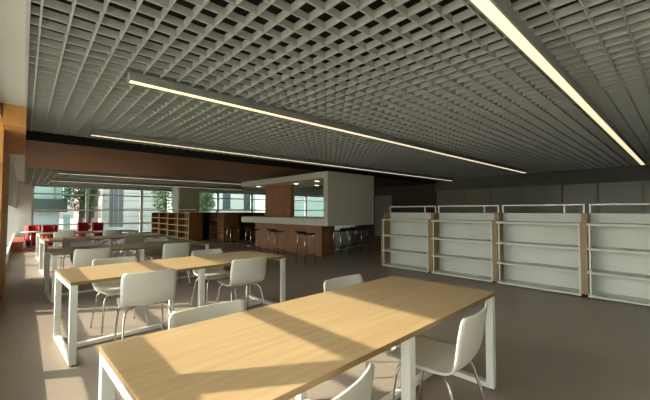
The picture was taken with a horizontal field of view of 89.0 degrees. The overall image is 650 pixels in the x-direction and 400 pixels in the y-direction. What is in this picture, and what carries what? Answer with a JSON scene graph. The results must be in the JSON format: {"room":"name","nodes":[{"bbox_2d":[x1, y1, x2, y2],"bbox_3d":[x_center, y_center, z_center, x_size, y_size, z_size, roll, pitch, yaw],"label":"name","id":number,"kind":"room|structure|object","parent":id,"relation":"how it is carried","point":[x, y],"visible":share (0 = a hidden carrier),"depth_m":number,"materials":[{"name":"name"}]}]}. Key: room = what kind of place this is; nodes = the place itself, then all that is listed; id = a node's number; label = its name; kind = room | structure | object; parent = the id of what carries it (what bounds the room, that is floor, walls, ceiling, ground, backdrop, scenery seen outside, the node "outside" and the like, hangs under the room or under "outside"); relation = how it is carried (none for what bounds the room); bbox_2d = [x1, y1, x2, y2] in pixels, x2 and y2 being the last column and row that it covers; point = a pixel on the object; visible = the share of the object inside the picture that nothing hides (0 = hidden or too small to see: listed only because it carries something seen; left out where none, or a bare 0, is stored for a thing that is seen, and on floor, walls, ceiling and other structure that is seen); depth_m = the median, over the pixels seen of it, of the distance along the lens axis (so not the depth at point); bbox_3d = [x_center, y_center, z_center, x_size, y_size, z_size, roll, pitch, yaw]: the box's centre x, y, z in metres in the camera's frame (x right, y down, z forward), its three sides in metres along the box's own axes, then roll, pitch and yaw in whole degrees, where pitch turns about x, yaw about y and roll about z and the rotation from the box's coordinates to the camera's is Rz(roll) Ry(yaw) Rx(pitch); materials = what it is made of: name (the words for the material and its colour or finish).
{"room":"library","nodes":[
{"label":"library","id":0,"kind":"room"},
{"bbox_2d":[0,103,16,299],"bbox_3d":[-9.829,-0.013,10.294,0.228,3.450,15.550,2,-3,-42],"label":"wall","id":1,"kind":"structure","parent":0,"point":[4,151],"depth_m":5.48,"materials":[{"name":"brown wood"}]},
{"bbox_2d":[6,207,14,266],"bbox_3d":[-10.614,0.990,11.133,0.120,1.500,12.405,2,-3,-42],"label":"window","id":2,"kind":"structure","parent":1,"relation":"in","point":[11,211],"depth_m":11.38,"materials":[{"name":"white"}]},
{"bbox_2d":[3,103,26,154],"bbox_3d":[-5.234,-1.304,5.627,0.232,0.680,3.100,2,-3,-42],"label":"trim","id":3,"kind":"structure","parent":1,"relation":"attached to","point":[14,116],"depth_m":4.56,"materials":[{"name":"brown wood"}]},
{"bbox_2d":[11,154,24,180],"bbox_3d":[-10.598,-1.081,11.422,0.360,0.060,12.700,2,-3,-42],"label":"trim","id":4,"kind":"structure","parent":1,"relation":"attached to","point":[18,160],"depth_m":10.64,"materials":[{"name":"grey paint"}]},
{"bbox_2d":[14,181,31,238],"bbox_3d":[-14.723,0.504,16.069,0.700,2.800,0.300,2,-3,-42],"label":"wall","id":5,"kind":"structure","parent":0,"point":[24,191],"depth_m":15.99,"materials":[{"name":"white paint"}]},
{"bbox_2d":[32,185,323,196],"bbox_3d":[-6.500,-0.867,23.737,21.720,0.850,0.400,2,-3,-42],"label":"trim","id":6,"kind":"structure","parent":5,"relation":"attached to","point":[32,185],"depth_m":19.21,"materials":[{"name":"grey"}]},
{"bbox_2d":[24,168,323,195],"bbox_3d":[-3.694,-0.644,20.362,21.900,0.060,8.656,2,-3,-42],"label":"ceiling","id":7,"kind":"structure","parent":0,"point":[33,176],"depth_m":15.59,"materials":[{"name":"grey metal"}]},
{"bbox_2d":[50,179,242,189],"bbox_3d":[-7.829,-0.712,16.028,8.450,0.092,0.110,2,-3,-42],"label":"ceiling light","id":8,"kind":"object","parent":7,"relation":"attached to","point":[61,180],"visible":1,"depth_m":15.26,"materials":[{"name":"grey"}]},
{"bbox_2d":[58,171,241,183],"bbox_3d":[-5.902,-0.813,12.984,7.100,0.092,0.110,2,-3,-42],"label":"ceiling light","id":9,"kind":"object","parent":7,"relation":"attached to","point":[59,172],"visible":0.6,"depth_m":12.20,"materials":[{"name":"grey"}]},
{"bbox_2d":[31,186,323,236],"bbox_3d":[-6.585,0.749,23.755,21.790,2.820,0.140,2,-3,-42],"label":"window","id":10,"kind":"structure","parent":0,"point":[87,194],"depth_m":19.20,"materials":[{"name":"white metal"}]},
{"bbox_2d":[0,226,649,399],"bbox_3d":[1.912,1.916,14.596,23.450,0.120,25.100,2,-3,-42],"label":"floor","id":11,"kind":"structure","parent":0,"point":[550,345],"depth_m":3.67,"materials":[{"name":"grey concrete"}]},
{"bbox_2d":[12,236,23,251],"bbox_3d":[-11.190,1.597,12.080,0.280,0.350,3.000,2,-3,-42],"label":"bench","id":12,"kind":"object","parent":11,"relation":"on","point":[17,242],"visible":0.98,"depth_m":11.08,"materials":[{"name":"red fabric"}]},
{"bbox_2d":[20,231,41,249],"bbox_3d":[-10.639,1.456,11.977,0.600,0.625,0.600,2,-3,-42],"label":"side table","id":13,"kind":"object","parent":11,"relation":"on","point":[30,232],"visible":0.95,"depth_m":11.95,"materials":[{"name":"white metal"}]},
{"bbox_2d":[25,225,40,247],"bbox_3d":[-11.082,1.377,12.547,0.433,0.820,0.470,-1,-2,28],"label":"tub chair","id":14,"kind":"object","parent":11,"relation":"on","point":[29,227],"visible":0.73,"depth_m":12.42,"materials":[{"name":"red"}]},
{"bbox_2d":[28,235,35,245],"bbox_3d":[-11.066,1.532,12.533,0.396,0.390,0.396,-1,-2,28],"label":"seat cushion","id":15,"kind":"object","parent":14,"relation":"on","point":[33,236],"depth_m":12.40,"materials":[{"name":"red fabric"}]},
{"bbox_2d":[42,225,57,246],"bbox_3d":[-10.579,1.384,12.736,0.470,0.820,0.433,1,-2,-32],"label":"tub chair","id":16,"kind":"object","parent":11,"relation":"on","point":[45,228],"visible":0.68,"depth_m":12.74,"materials":[{"name":"red leather"}]},
{"bbox_2d":[43,235,53,245],"bbox_3d":[-10.569,1.538,12.715,0.396,0.390,0.396,1,-2,-32],"label":"seat cushion","id":17,"kind":"object","parent":16,"relation":"on","point":[44,236],"depth_m":12.56,"materials":[{"name":"red fabric"}]},
{"bbox_2d":[51,231,74,259],"bbox_3d":[-7.383,1.281,9.341,0.485,0.805,0.530,2,-3,-44],"label":"chair","id":18,"kind":"object","parent":11,"relation":"on","point":[69,233],"visible":0.41,"depth_m":9.16,"materials":[{"name":"white plastic"}]},
{"bbox_2d":[60,237,89,268],"bbox_3d":[-5.499,1.213,7.271,0.485,0.805,0.530,2,-3,-44],"label":"chair","id":19,"kind":"object","parent":11,"relation":"on","point":[66,242],"visible":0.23,"depth_m":7.06,"materials":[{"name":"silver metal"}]},
{"bbox_2d":[77,223,88,236],"bbox_3d":[-11.396,1.478,15.574,0.470,0.820,0.433,2,-3,-42],"label":"tub chair","id":20,"kind":"object","parent":11,"relation":"on","point":[80,226],"visible":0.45,"depth_m":15.62,"materials":[{"name":"red"}]},
{"bbox_2d":[70,241,101,262],"bbox_3d":[-4.216,1.167,5.896,0.530,0.805,0.485,-2,-3,45],"label":"chair","id":21,"kind":"object","parent":11,"relation":"on","point":[96,243],"visible":0.2,"depth_m":6.04,"materials":[{"name":"white plastic"}]},
{"bbox_2d":[36,229,137,260],"bbox_3d":[-7.209,1.337,10.140,0.935,0.740,2.420,-2,-3,45],"label":"table","id":22,"kind":"object","parent":11,"relation":"on","point":[38,235],"visible":0.59,"depth_m":9.71,"materials":[{"name":"white metal"}]},
{"bbox_2d":[68,247,110,298],"bbox_3d":[-3.692,1.144,5.198,0.485,0.805,0.530,2,-3,-44],"label":"chair","id":23,"kind":"object","parent":11,"relation":"on","point":[81,257],"visible":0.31,"depth_m":5.00,"materials":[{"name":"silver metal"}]},
{"bbox_2d":[92,222,103,235],"bbox_3d":[-10.967,1.491,15.964,0.470,0.820,0.433,2,-3,-42],"label":"tub chair","id":24,"kind":"object","parent":11,"relation":"on","point":[96,226],"visible":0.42,"depth_m":16.04,"materials":[{"name":"red"}]},
{"bbox_2d":[39,234,165,276],"bbox_3d":[-5.324,1.269,8.070,0.935,0.740,2.420,-2,-3,45],"label":"table","id":25,"kind":"object","parent":11,"relation":"on","point":[110,238],"visible":0.49,"depth_m":7.59,"materials":[{"name":"white metal"}]},
{"bbox_2d":[103,230,121,253],"bbox_3d":[-6.574,1.308,10.145,0.485,0.805,0.530,2,-3,-44],"label":"chair","id":26,"kind":"object","parent":11,"relation":"on","point":[105,232],"visible":0.59,"depth_m":10.00,"materials":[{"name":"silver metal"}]},
{"bbox_2d":[90,256,147,336],"bbox_3d":[-2.397,1.100,3.875,0.530,0.805,0.485,-2,-3,44],"label":"chair","id":27,"kind":"object","parent":11,"relation":"on","point":[109,288],"visible":0.49,"depth_m":3.88,"materials":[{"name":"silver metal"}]},
{"bbox_2d":[44,240,208,303],"bbox_3d":[-3.494,1.202,6.060,0.935,0.740,2.420,-2,-3,45],"label":"table","id":28,"kind":"object","parent":11,"relation":"on","point":[50,252],"visible":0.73,"depth_m":5.56,"materials":[{"name":"white metal"}]},
{"bbox_2d":[120,234,146,260],"bbox_3d":[-4.689,1.239,8.075,0.485,0.805,0.530,2,-3,-44],"label":"chair","id":29,"kind":"object","parent":11,"relation":"on","point":[128,239],"visible":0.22,"depth_m":7.90,"materials":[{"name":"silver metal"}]},
{"bbox_2d":[114,268,176,341],"bbox_3d":[-1.801,1.081,3.310,0.485,0.805,0.530,2,-2,-39],"label":"chair","id":30,"kind":"object","parent":11,"relation":"on","point":[141,289],"visible":0.95,"depth_m":3.14,"materials":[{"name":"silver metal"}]},
{"bbox_2d":[144,238,167,260],"bbox_3d":[-3.349,1.194,6.711,0.530,0.805,0.485,-2,-3,45],"label":"chair","id":31,"kind":"object","parent":11,"relation":"on","point":[154,253],"visible":0.56,"depth_m":6.80,"materials":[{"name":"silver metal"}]},
{"bbox_2d":[151,210,165,233],"bbox_3d":[-9.373,1.275,18.943,0.644,1.450,1.475,2,-3,-42],"label":"bookcase","id":32,"kind":"object","parent":11,"relation":"on","point":[155,215],"visible":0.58,"depth_m":19.30,"materials":[{"name":"brown wood"}]},
{"bbox_2d":[159,209,173,236],"bbox_3d":[-8.383,1.239,17.856,0.644,1.450,1.475,2,-3,-42],"label":"bookcase","id":33,"kind":"object","parent":11,"relation":"on","point":[163,216],"visible":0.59,"depth_m":18.22,"materials":[{"name":"brown wood"}]},
{"bbox_2d":[53,250,285,366],"bbox_3d":[-1.728,1.137,4.091,0.935,0.740,2.420,-2,-3,44],"label":"table","id":34,"kind":"object","parent":11,"relation":"on","point":[71,278],"visible":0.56,"depth_m":3.63,"materials":[{"name":"white metal"}]},
{"bbox_2d":[156,242,190,285],"bbox_3d":[-2.795,1.173,6.069,0.485,0.805,0.530,2,-3,-44],"label":"chair","id":35,"kind":"object","parent":11,"relation":"on","point":[173,250],"visible":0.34,"depth_m":5.91,"materials":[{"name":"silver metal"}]},
{"bbox_2d":[167,209,184,238],"bbox_3d":[-7.394,1.203,16.770,0.644,1.450,1.475,2,-3,-42],"label":"bookcase","id":36,"kind":"object","parent":11,"relation":"on","point":[172,216],"visible":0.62,"depth_m":17.12,"materials":[{"name":"brown wood"}]},
{"bbox_2d":[172,187,179,211],"bbox_3d":[-7.959,0.627,17.658,0.090,2.660,0.950,2,-3,-42],"label":"column","id":37,"kind":"structure","parent":11,"relation":"on","point":[175,190],"depth_m":17.57,"materials":[{"name":"white paint"}]},
{"bbox_2d":[177,209,202,240],"bbox_3d":[-6.405,1.167,15.683,0.644,1.450,1.475,2,-3,-42],"label":"bookcase","id":38,"kind":"object","parent":11,"relation":"on","point":[189,224],"visible":0.96,"depth_m":15.30,"materials":[{"name":"brown wood"}]},
{"bbox_2d":[180,187,199,211],"bbox_3d":[-7.554,0.640,18.060,1.050,2.660,0.900,2,-3,-42],"label":"column","id":39,"kind":"structure","parent":11,"relation":"on","point":[189,197],"depth_m":17.74,"materials":[{"name":"beige"}]},
{"bbox_2d":[168,299,246,328],"bbox_3d":[-0.539,1.031,1.814,0.485,0.805,0.530,2,-3,-43],"label":"chair","id":40,"kind":"object","parent":11,"relation":"on","point":[202,313],"visible":0.17,"depth_m":1.99,"materials":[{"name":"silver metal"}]},
{"bbox_2d":[202,209,216,240],"bbox_3d":[-5.561,1.177,16.004,0.644,1.450,1.475,2,-3,-42],"label":"bookcase","id":41,"kind":"object","parent":11,"relation":"on","point":[206,215],"visible":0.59,"depth_m":16.15,"materials":[{"name":"brown wood"}]},
{"bbox_2d":[190,248,236,306],"bbox_3d":[-1.578,1.128,4.728,0.530,0.805,0.485,-2,-3,44],"label":"chair","id":42,"kind":"object","parent":11,"relation":"on","point":[219,272],"visible":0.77,"depth_m":4.78,"materials":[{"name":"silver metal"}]},
{"bbox_2d":[210,209,237,242],"bbox_3d":[-4.572,1.141,14.918,0.644,1.450,1.475,2,-3,-42],"label":"bookcase","id":43,"kind":"object","parent":11,"relation":"on","point":[218,231],"visible":0.94,"depth_m":14.71,"materials":[{"name":"brown wood"}]},
{"bbox_2d":[224,225,239,249],"bbox_3d":[-3.236,1.316,11.553,0.409,0.878,0.386,2,-3,-42],"label":"bar stool","id":44,"kind":"object","parent":11,"relation":"on","point":[228,227],"visible":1,"depth_m":11.54,"materials":[{"name":"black metal"}]},
{"bbox_2d":[226,209,243,238],"bbox_3d":[-4.473,1.206,16.858,0.644,1.450,1.475,2,-3,-42],"label":"bookcase","id":45,"kind":"object","parent":11,"relation":"on","point":[231,209],"visible":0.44,"depth_m":16.78,"materials":[{"name":"brown wood"}]},
{"bbox_2d":[217,256,266,309],"bbox_3d":[-1.059,1.110,4.175,0.485,0.805,0.530,2,-3,-42],"label":"chair","id":46,"kind":"object","parent":11,"relation":"on","point":[244,272],"visible":0.94,"depth_m":4.02,"materials":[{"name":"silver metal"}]},
{"bbox_2d":[238,209,264,240],"bbox_3d":[-3.484,1.169,15.772,0.644,1.450,1.475,2,-3,-42],"label":"bookcase","id":47,"kind":"object","parent":11,"relation":"on","point":[242,231],"visible":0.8,"depth_m":15.95,"materials":[{"name":"brown wood"}]},
{"bbox_2d":[244,227,259,250],"bbox_3d":[-2.327,1.283,10.555,0.409,0.878,0.386,2,-3,-42],"label":"bar stool","id":48,"kind":"object","parent":11,"relation":"on","point":[247,228],"visible":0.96,"depth_m":10.53,"materials":[{"name":"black metal"}]},
{"bbox_2d":[266,228,284,255],"bbox_3d":[-1.419,1.250,9.557,0.409,0.878,0.386,2,-3,-42],"label":"bar stool","id":49,"kind":"object","parent":11,"relation":"on","point":[268,229],"visible":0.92,"depth_m":9.54,"materials":[{"name":"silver metal"}]},
{"bbox_2d":[98,275,495,399],"bbox_3d":[0.134,1.069,2.050,2.420,0.740,0.935,2,-3,-44],"label":"table","id":50,"kind":"object","parent":11,"relation":"on","point":[282,350],"visible":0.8,"depth_m":1.64,"materials":[{"name":"brown wood"}]},
{"bbox_2d":[295,230,315,265],"bbox_3d":[-0.510,1.217,8.559,0.409,0.878,0.386,2,-3,-42],"label":"bar stool","id":51,"kind":"object","parent":11,"relation":"on","point":[296,231],"visible":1,"depth_m":8.54,"materials":[{"name":"black plastic"}]},
{"bbox_2d":[241,171,373,256],"bbox_3d":[-0.839,0.516,11.624,2.000,2.480,4.900,2,-3,-42],"label":"kiosk","id":52,"kind":"object","parent":11,"relation":"on","point":[348,198],"visible":1,"depth_m":10.34,"materials":[{"name":"white paint"}]},
{"bbox_2d":[241,216,373,225],"bbox_3d":[-0.839,0.704,11.618,2.000,0.205,4.900,2,-3,-42],"label":"countertop","id":53,"kind":"structure","parent":52,"relation":"on","point":[296,220],"depth_m":10.14,"materials":[{"name":"beige"}]},
{"bbox_2d":[332,228,349,258],"bbox_3d":[0.474,1.259,9.814,0.386,0.878,0.409,2,-3,-42],"label":"bar stool","id":54,"kind":"object","parent":11,"relation":"on","point":[341,229],"visible":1,"depth_m":9.76,"materials":[{"name":"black metal"}]},
{"bbox_2d":[341,227,358,253],"bbox_3d":[0.788,1.280,10.464,0.386,0.878,0.409,2,-3,-42],"label":"bar stool","id":55,"kind":"object","parent":11,"relation":"on","point":[351,228],"visible":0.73,"depth_m":10.37,"materials":[{"name":"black metal"}]},
{"bbox_2d":[331,363,374,399],"bbox_3d":[-0.132,1.011,1.196,0.530,0.805,0.485,-2,-2,39],"label":"chair","id":56,"kind":"object","parent":11,"relation":"on","point":[361,389],"visible":1,"depth_m":1.14,"materials":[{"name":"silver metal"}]},
{"bbox_2d":[353,226,369,253],"bbox_3d":[1.198,1.295,10.905,0.386,0.878,0.409,2,-3,-42],"label":"bar stool","id":57,"kind":"object","parent":11,"relation":"on","point":[362,227],"visible":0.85,"depth_m":10.89,"materials":[{"name":"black metal"}]},
{"bbox_2d":[324,274,399,370],"bbox_3d":[0.312,1.060,2.676,0.485,0.805,0.530,2,-3,-43],"label":"chair","id":58,"kind":"object","parent":11,"relation":"on","point":[339,282],"visible":0.18,"depth_m":2.85,"materials":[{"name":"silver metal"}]},
{"bbox_2d":[381,206,435,272],"bbox_3d":[1.977,0.888,7.861,0.380,1.487,1.345,2,-3,-42],"label":"bookcase","id":59,"kind":"object","parent":11,"relation":"on","point":[405,237],"visible":0.87,"depth_m":7.99,"materials":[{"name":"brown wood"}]},
{"bbox_2d":[386,302,487,399],"bbox_3d":[0.707,1.039,2.048,0.530,0.805,0.485,-2,-3,41],"label":"chair","id":60,"kind":"object","parent":11,"relation":"on","point":[432,355],"visible":0.9,"depth_m":1.94,"materials":[{"name":"white plastic"}]},
{"bbox_2d":[430,205,498,282],"bbox_3d":[2.882,0.855,6.867,0.380,1.487,1.345,2,-3,-42],"label":"bookcase","id":61,"kind":"object","parent":11,"relation":"on","point":[462,245],"visible":0.87,"depth_m":6.95,"materials":[{"name":"white metal"}]},
{"bbox_2d":[494,204,584,296],"bbox_3d":[3.788,0.822,5.873,0.380,1.487,1.345,2,-3,-42],"label":"bookcase","id":62,"kind":"object","parent":11,"relation":"on","point":[541,251],"visible":0.91,"depth_m":5.89,"materials":[{"name":"white metal"}]},
{"bbox_2d":[583,203,649,305],"bbox_3d":[4.693,0.789,4.879,0.380,1.487,1.345,2,-3,-42],"label":"bookcase","id":63,"kind":"object","parent":11,"relation":"on","point":[616,246],"visible":1,"depth_m":5.15,"materials":[{"name":"white metal"}]},
{"bbox_2d":[26,0,649,179],"bbox_3d":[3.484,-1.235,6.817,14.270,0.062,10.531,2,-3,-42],"label":"ceiling","id":64,"kind":"structure","parent":0,"point":[512,114],"depth_m":3.76,"materials":[{"name":"grey metal"}]},
{"bbox_2d":[0,0,25,106],"bbox_3d":[-1.210,-1.424,1.110,0.360,0.060,9.000,2,-3,-42],"label":"trim","id":65,"kind":"structure","parent":64,"relation":"attached to","point":[12,12],"depth_m":2.97,"materials":[{"name":"grey paint"}]},
{"bbox_2d":[25,0,30,126],"bbox_3d":[-1.698,-1.413,1.903,0.024,0.110,10.830,2,-3,-42],"label":"trim","id":66,"kind":"structure","parent":64,"relation":"attached to","point":[28,2],"depth_m":2.89,"materials":[{"name":"grey paint"}]},
{"bbox_2d":[90,130,452,180],"bbox_3d":[0.760,-1.042,10.304,13.260,0.092,0.110,2,-3,-42],"label":"ceiling light","id":67,"kind":"object","parent":64,"relation":"attached to","point":[97,133],"visible":0.98,"depth_m":7.64,"materials":[{"name":"grey plastic"}]},
{"bbox_2d":[127,71,526,172],"bbox_3d":[2.531,-1.133,7.564,12.330,0.092,0.110,2,-3,-42],"label":"ceiling light","id":68,"kind":"object","parent":64,"relation":"attached to","point":[135,78],"visible":1,"depth_m":4.59,"materials":[{"name":"grey plastic"}]},
{"bbox_2d":[467,0,645,164],"bbox_3d":[4.449,-1.210,5.257,13.000,0.092,0.110,2,-3,-42],"label":"ceiling light","id":69,"kind":"object","parent":64,"relation":"attached to","point":[499,13],"visible":1,"depth_m":2.93,"materials":[{"name":"grey plastic"}]},
{"bbox_2d":[355,184,463,235],"bbox_3d":[7.289,0.092,13.464,0.300,3.450,16.100,2,-3,-42],"label":"wall","id":70,"kind":"structure","parent":0,"point":[413,195],"depth_m":16.21,"materials":[{"name":"grey paint"}]},
{"bbox_2d":[26,130,434,183],"bbox_3d":[-0.062,-1.321,10.742,14.300,0.805,0.040,2,-3,-42],"label":"trim","id":71,"kind":"structure","parent":70,"relation":"attached to","point":[30,135],"depth_m":7.72,"materials":[{"name":"black"}]},
{"bbox_2d":[375,195,391,235],"bbox_3d":[3.095,0.860,17.737,0.121,2.200,1.100,2,-3,-42],"label":"door","id":72,"kind":"structure","parent":70,"relation":"in","point":[382,203],"depth_m":17.87,"materials":[{"name":"silver metal"}]},
{"bbox_2d":[435,164,649,190],"bbox_3d":[8.866,-1.005,11.454,0.119,0.890,10.950,2,-3,-42],"label":"trim","id":73,"kind":"structure","parent":70,"relation":"attached to","point":[634,172],"depth_m":11.98,"materials":[{"name":"grey"}]},
{"bbox_2d":[463,181,649,213],"bbox_3d":[8.804,0.168,11.527,0.058,1.450,8.060,2,-3,-42],"label":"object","id":74,"kind":"structure","parent":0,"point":[632,191],"depth_m":11.71,"materials":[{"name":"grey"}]},
{"label":"outside","id":75,"kind":"structure","parent":0,"visible":0},
{"bbox_2d":[59,219,150,232],"bbox_3d":[-7.413,2.655,30.364,110.000,0.250,105.000,2,-3,-42],"label":"ground","id":76,"kind":"structure","parent":75,"point":[72,228],"depth_m":28.76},
{"bbox_2d":[33,187,70,232],"bbox_3d":[-23.403,-1.211,23.172,8.500,7.000,6.300,2,-3,-42],"label":"office building","id":77,"kind":"structure","parent":76,"relation":"on","point":[40,201],"depth_m":23.10,"materials":[{"name":"teal"}]},
{"bbox_2d":[61,188,96,222],"bbox_3d":[-17.059,-0.093,23.102,2.208,4.767,2.204,2,-3,-42],"label":"tree","id":78,"kind":"object","parent":76,"relation":"on","point":[80,205],"visible":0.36,"depth_m":22.87,"materials":[{"name":"green plant"}]},
{"bbox_2d":[74,189,98,227],"bbox_3d":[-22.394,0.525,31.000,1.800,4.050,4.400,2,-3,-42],"label":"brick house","id":79,"kind":"structure","parent":76,"relation":"on","point":[94,214],"depth_m":29.83,"materials":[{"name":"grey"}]},
{"bbox_2d":[78,188,101,228],"bbox_3d":[-19.881,-0.150,27.963,1.797,5.203,1.837,2,-3,-42],"label":"tree","id":80,"kind":"object","parent":76,"relation":"on","point":[98,192],"visible":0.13,"depth_m":27.89,"materials":[{"name":"green plant"}]},
{"bbox_2d":[101,189,103,221],"bbox_3d":[-14.388,-0.269,21.405,0.240,5.000,0.240,2,-3,-42],"label":"pole","id":81,"kind":"object","parent":76,"relation":"on","point":[102,189],"visible":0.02,"depth_m":21.35,"materials":[{"name":"beige metal"}]},
{"bbox_2d":[103,189,163,229],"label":"window","id":82,"kind":"structure","parent":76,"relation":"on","point":[109,202],"depth_m":25.90,"materials":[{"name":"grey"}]},
{"bbox_2d":[151,191,171,211],"bbox_3d":[-12.070,0.086,25.037,2.171,4.539,2.111,2,-3,-42],"label":"tree","id":83,"kind":"object","parent":76,"relation":"on","point":[162,193],"visible":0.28,"depth_m":24.73,"materials":[{"name":"green plant"}]},
{"bbox_2d":[199,193,214,211],"bbox_3d":[-9.872,0.452,27.017,1.897,3.940,1.758,2,-3,-42],"label":"tree","id":84,"kind":"object","parent":76,"relation":"on","point":[203,204],"visible":0.49,"depth_m":26.75,"materials":[{"name":"green plant"}]},
{"bbox_2d":[167,193,254,211],"bbox_3d":[-4.408,-0.112,48.708,34.000,6.500,8.060,2,-3,-42],"label":"building","id":85,"kind":"structure","parent":76,"relation":"on","point":[223,203],"depth_m":37.87,"materials":[{"name":"white"}]},
{"bbox_2d":[255,195,323,216],"bbox_3d":[-2.068,0.304,38.650,12.050,5.000,3.060,2,-3,-42],"label":"glass building","id":86,"kind":"structure","parent":76,"relation":"on","point":[312,204],"depth_m":36.45,"materials":[{"name":"clear glass"}]},
{"bbox_3d":[5.119,0.786,22.220,8.300,2.645,0.200,2,-3,-42],"label":"wall","id":87,"kind":"structure","parent":0,"visible":0},
{"bbox_2d":[25,140,432,187],"bbox_3d":[1.009,-0.798,15.196,21.900,0.055,5.130,2,-3,-42],"label":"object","id":88,"kind":"structure","parent":87,"relation":"attached to","point":[38,154],"depth_m":9.08,"materials":[{"name":"brown wood"}]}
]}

